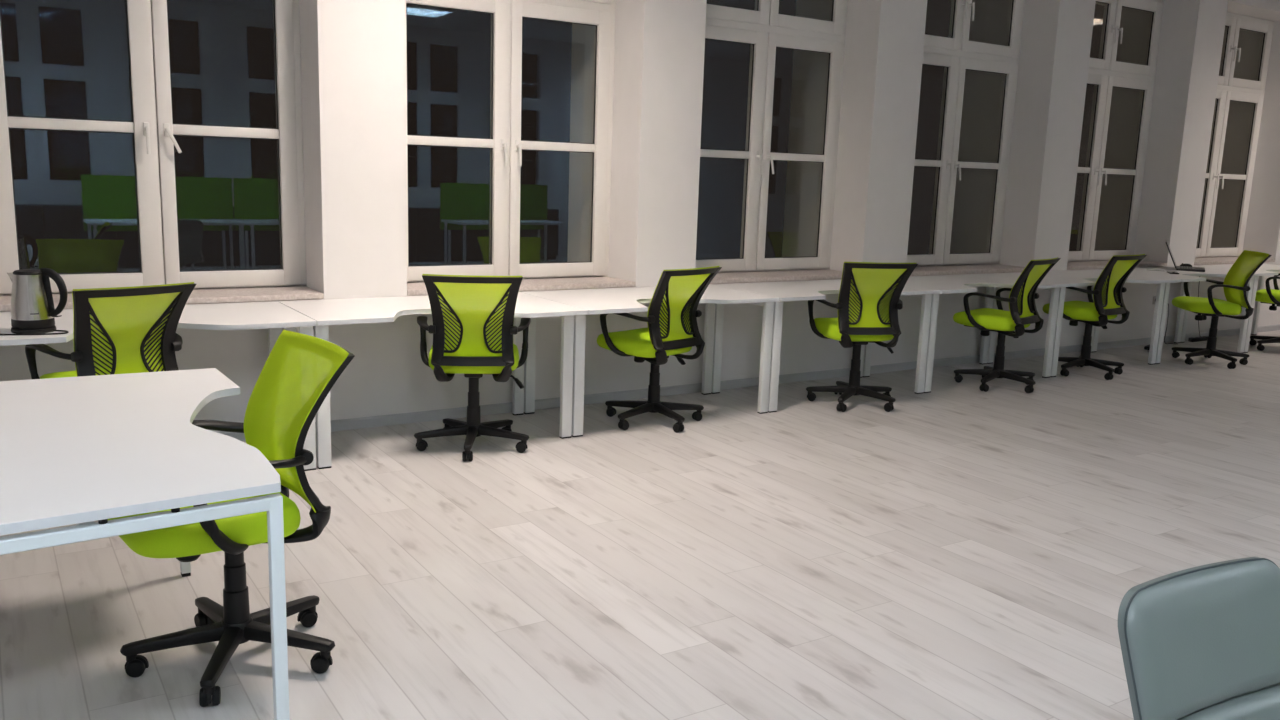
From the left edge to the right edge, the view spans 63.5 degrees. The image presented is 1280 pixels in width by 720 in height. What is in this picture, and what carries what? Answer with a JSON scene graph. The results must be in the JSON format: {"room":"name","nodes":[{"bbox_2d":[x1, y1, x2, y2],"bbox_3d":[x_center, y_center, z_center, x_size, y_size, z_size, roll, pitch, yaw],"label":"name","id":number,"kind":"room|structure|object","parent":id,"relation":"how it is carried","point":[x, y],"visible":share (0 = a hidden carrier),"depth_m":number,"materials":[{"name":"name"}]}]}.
{"room":"open-plan office","nodes":[
{"label":"open-plan office","id":0,"kind":"room"},
{"bbox_2d":[0,330,1279,719],"bbox_3d":[4.239,0.900,4.326,19.400,0.100,8.920,-5,12,-32],"label":"floor","id":1,"kind":"structure","parent":0,"point":[956,551],"depth_m":3.98,"materials":[{"name":"grey wood"}]},
{"bbox_2d":[25,282,195,378],"bbox_3d":[-2.286,0.120,4.503,0.627,0.944,0.610,11,14,40],"label":"office chair","id":2,"kind":"object","parent":1,"relation":"on","point":[117,330],"visible":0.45,"depth_m":4.33,"materials":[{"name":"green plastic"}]},
{"bbox_2d":[0,368,289,719],"bbox_3d":[-1.537,0.549,2.891,0.980,0.735,1.560,-5,12,-32],"label":"work table","id":3,"kind":"object","parent":1,"relation":"on","point":[81,451],"visible":1,"depth_m":2.51,"materials":[{"name":"white laminate"}]},
{"bbox_2d":[0,301,316,470],"bbox_3d":[-2.290,0.172,4.795,1.401,0.735,0.833,-5,12,-32],"label":"office desk","id":4,"kind":"object","parent":1,"relation":"on","point":[274,316],"visible":0.59,"depth_m":4.82,"materials":[{"name":"white laminate"}]},
{"bbox_2d":[0,325,68,334],"bbox_3d":[-2.632,-0.117,4.216,0.522,0.022,0.213,-5,12,-32],"label":"dock","id":5,"kind":"object","parent":4,"relation":"on","point":[37,331],"visible":0.77,"depth_m":4.24,"materials":[{"name":"black plastic"}]},
{"bbox_2d":[7,268,67,328],"bbox_3d":[-2.501,-0.259,4.275,0.217,0.243,0.158,8,12,28],"label":"kettle","id":6,"kind":"object","parent":5,"relation":"on","point":[32,303],"visible":1,"depth_m":4.24,"materials":[{"name":"silver metal"}]},
{"bbox_2d":[108,330,354,706],"bbox_3d":[-1.196,0.430,3.019,0.628,0.944,0.616,-7,14,-39],"label":"office chair","id":7,"kind":"object","parent":1,"relation":"on","point":[300,370],"visible":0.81,"depth_m":3.02,"materials":[{"name":"green fabric"}]},
{"bbox_2d":[278,292,588,468],"bbox_3d":[-1.101,0.074,5.541,1.401,0.735,0.843,-5,12,-32],"label":"office desk","id":8,"kind":"object","parent":1,"relation":"on","point":[325,312],"visible":0.67,"depth_m":5.44,"materials":[{"name":"white laminate"}]},
{"bbox_2d":[414,274,530,460],"bbox_3d":[-0.875,-0.002,5.420,0.615,0.944,0.645,0,11,-8],"label":"office chair","id":9,"kind":"object","parent":1,"relation":"on","point":[472,329],"visible":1,"depth_m":5.24,"materials":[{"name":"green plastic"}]},
{"bbox_2d":[521,285,778,436],"bbox_3d":[0.084,-0.025,6.290,1.401,0.735,0.843,-5,12,-32],"label":"office desk","id":10,"kind":"object","parent":1,"relation":"on","point":[608,300],"visible":0.79,"depth_m":6.22,"materials":[{"name":"white laminate"}]},
{"bbox_2d":[597,266,721,432],"bbox_3d":[0.082,-0.095,6.096,0.603,0.944,0.630,-8,14,-43],"label":"office chair","id":11,"kind":"object","parent":1,"relation":"on","point":[671,319],"visible":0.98,"depth_m":5.97,"materials":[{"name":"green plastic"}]},
{"bbox_2d":[709,279,939,412],"bbox_3d":[1.245,-0.131,7.077,1.401,0.735,0.753,-5,12,-32],"label":"office desk","id":12,"kind":"object","parent":1,"relation":"on","point":[813,289],"visible":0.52,"depth_m":6.95,"materials":[{"name":"white plastic"}]},
{"bbox_2d":[806,262,917,411],"bbox_3d":[1.430,-0.184,6.769,0.608,0.962,0.627,0,11,-13],"label":"office chair","id":13,"kind":"object","parent":1,"relation":"on","point":[868,305],"visible":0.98,"depth_m":6.59,"materials":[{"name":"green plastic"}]},
{"bbox_2d":[862,274,1068,392],"bbox_3d":[2.433,-0.230,7.823,1.401,0.735,0.763,-5,12,-32],"label":"office desk","id":14,"kind":"object","parent":1,"relation":"on","point":[945,284],"visible":0.7,"depth_m":7.76,"materials":[{"name":"white plastic"}]},
{"bbox_2d":[953,257,1060,392],"bbox_3d":[2.631,-0.281,7.519,0.603,0.958,0.630,-8,14,-43],"label":"office chair","id":15,"kind":"object","parent":1,"relation":"on","point":[1023,312],"visible":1,"depth_m":7.40,"materials":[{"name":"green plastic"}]},
{"bbox_2d":[987,270,1180,376],"bbox_3d":[3.635,-0.323,8.547,1.401,0.735,0.823,-5,12,-32],"label":"office desk","id":16,"kind":"object","parent":1,"relation":"on","point":[1074,278],"visible":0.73,"depth_m":8.47,"materials":[{"name":"white plastic"}]},
{"bbox_2d":[1042,254,1146,379],"bbox_3d":[3.542,-0.370,8.152,0.616,0.964,0.628,-6,13,-38],"label":"office chair","id":17,"kind":"object","parent":1,"relation":"on","point":[1107,302],"visible":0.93,"depth_m":8.02,"materials":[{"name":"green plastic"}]},
{"bbox_2d":[1092,266,1256,363],"bbox_3d":[4.820,-0.422,9.297,1.401,0.735,0.823,-5,12,-32],"label":"office desk","id":18,"kind":"object","parent":1,"relation":"on","point":[1185,276],"visible":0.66,"depth_m":9.24,"materials":[{"name":"white plastic"}]},
{"bbox_2d":[1147,267,1164,270],"bbox_3d":[4.687,-0.823,9.393,0.150,0.010,0.210,7,12,27],"label":"notebook","id":19,"kind":"object","parent":18,"relation":"on","point":[1148,268],"visible":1,"depth_m":9.33,"materials":[{"name":"grey paper"}]},
{"bbox_2d":[1165,241,1204,271],"bbox_3d":[5.015,-0.957,9.514,0.347,0.250,0.340,7,12,27],"label":"laptop","id":20,"kind":"object","parent":18,"relation":"on","point":[1180,268],"visible":1,"depth_m":9.42,"materials":[{"name":"grey plastic"}]},
{"bbox_2d":[1188,281,1207,341],"bbox_3d":[5.500,-0.503,10.119,0.300,0.640,0.069,-5,12,-32],"label":"power strip","id":21,"kind":"object","parent":1,"relation":"on","point":[1200,338],"visible":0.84,"depth_m":10.12,"materials":[{"name":"black plastic"}]},
{"bbox_2d":[1118,557,1279,719],"bbox_3d":[1.066,0.822,1.575,0.487,0.850,0.657,-4,12,-28],"label":"chair","id":22,"kind":"object","parent":1,"relation":"on","point":[1202,642],"visible":1,"depth_m":1.70,"materials":[{"name":"grey leather"}]},
{"bbox_2d":[1171,250,1271,368],"bbox_3d":[4.925,-0.451,8.837,0.632,0.964,0.604,3,11,8],"label":"office chair","id":23,"kind":"object","parent":1,"relation":"on","point":[1237,278],"visible":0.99,"depth_m":8.78,"materials":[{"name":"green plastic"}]},
{"bbox_2d":[1180,264,1279,352],"bbox_3d":[5.976,-0.531,10.092,1.401,0.735,0.713,-5,12,-32],"label":"office desk","id":24,"kind":"object","parent":1,"relation":"on","point":[1264,270],"visible":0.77,"depth_m":9.97,"materials":[{"name":"white plastic"}]},
{"bbox_2d":[1249,273,1279,350],"bbox_3d":[6.097,-0.571,9.703,0.632,0.964,0.618,10,13,36],"label":"office chair","id":25,"kind":"object","parent":1,"relation":"on","point":[1269,296],"visible":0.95,"depth_m":9.67,"materials":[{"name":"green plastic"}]},
{"bbox_2d":[0,0,1279,431],"bbox_3d":[1.665,-1.630,8.062,19.400,3.550,0.920,-5,12,-32],"label":"wall","id":26,"kind":"structure","parent":0,"point":[353,51],"depth_m":7.53,"materials":[{"name":"paint"}]},
{"bbox_2d":[0,0,306,295],"bbox_3d":[-2.497,-1.545,5.244,1.525,2.465,0.148,-5,12,-32],"label":"window","id":27,"kind":"structure","parent":26,"relation":"in","point":[152,127],"depth_m":5.36,"materials":[{"name":"white plastic"}]},
{"bbox_2d":[0,286,323,310],"bbox_3d":[-2.438,-0.320,5.313,1.521,0.031,0.344,-5,12,-32],"label":"window sill","id":28,"kind":"structure","parent":26,"relation":"attached to","point":[205,296],"depth_m":5.43,"materials":[{"name":"beige stone"}]},
{"bbox_2d":[405,0,615,282],"bbox_3d":[-0.819,-1.685,6.305,1.525,2.465,0.148,-5,12,-32],"label":"window","id":29,"kind":"structure","parent":26,"relation":"in","point":[505,144],"depth_m":6.43,"materials":[{"name":"white plastic"}]},
{"bbox_2d":[407,277,635,295],"bbox_3d":[-0.760,-0.460,6.374,1.521,0.031,0.344,-5,12,-32],"label":"window sill","id":30,"kind":"structure","parent":26,"relation":"attached to","point":[583,282],"depth_m":6.45,"materials":[{"name":"beige stone"}]},
{"bbox_2d":[217,324,1279,440],"bbox_3d":[1.862,0.067,7.975,19.400,0.060,0.014,-5,12,-32],"label":"baseboard","id":31,"kind":"structure","parent":26,"relation":"attached to","point":[431,415],"depth_m":6.99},
{"bbox_2d":[695,0,847,272],"bbox_3d":[0.859,-1.825,7.366,1.525,2.465,0.148,-5,12,-32],"label":"window","id":32,"kind":"structure","parent":26,"relation":"in","point":[766,30],"depth_m":7.46,"materials":[{"name":"white plastic"}]},
{"bbox_2d":[710,270,842,283],"bbox_3d":[0.917,-0.600,7.435,1.521,0.031,0.344,-5,12,-32],"label":"window sill","id":33,"kind":"structure","parent":26,"relation":"attached to","point":[771,276],"depth_m":7.38,"materials":[{"name":"beige stone"}]},
{"bbox_2d":[907,0,1024,266],"bbox_3d":[2.537,-1.966,8.427,1.525,2.465,0.148,-5,12,-32],"label":"window","id":34,"kind":"structure","parent":26,"relation":"in","point":[956,53],"depth_m":8.54,"materials":[{"name":"white plastic"}]},
{"bbox_2d":[910,264,1024,275],"bbox_3d":[2.595,-0.740,8.496,1.521,0.031,0.344,-5,12,-32],"label":"window sill","id":35,"kind":"structure","parent":26,"relation":"attached to","point":[991,268],"depth_m":8.44,"materials":[{"name":"beige stone"}]},
{"bbox_2d":[1068,0,1163,261],"bbox_3d":[4.214,-2.106,9.488,1.525,2.465,0.148,-5,12,-32],"label":"window","id":36,"kind":"structure","parent":26,"relation":"in","point":[1105,73],"depth_m":9.59,"materials":[{"name":"white plastic"}]},
{"bbox_2d":[1067,261,1166,269],"bbox_3d":[4.273,-0.880,9.557,1.521,0.031,0.344,-5,12,-32],"label":"window sill","id":37,"kind":"structure","parent":26,"relation":"attached to","point":[1083,265],"depth_m":9.45,"materials":[{"name":"beige stone"}]},
{"bbox_2d":[1155,299,1172,343],"bbox_3d":[5.012,-0.364,9.829,0.278,0.442,0.078,1,10,-5],"label":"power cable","id":38,"kind":"object","parent":26,"relation":"attached to","point":[1155,299],"visible":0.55,"depth_m":9.86,"materials":[{"name":"black plastic"}]},
{"bbox_2d":[1195,12,1273,257],"bbox_3d":[5.892,-2.246,10.549,1.525,2.465,0.148,-5,12,-32],"label":"window","id":39,"kind":"structure","parent":26,"relation":"in","point":[1229,88],"depth_m":10.66,"materials":[{"name":"white plastic"}]},
{"bbox_2d":[1194,257,1274,264],"bbox_3d":[5.950,-1.020,10.618,1.521,0.031,0.344,-5,12,-32],"label":"window sill","id":40,"kind":"structure","parent":26,"relation":"attached to","point":[1210,260],"depth_m":10.43,"materials":[{"name":"beige stone"}]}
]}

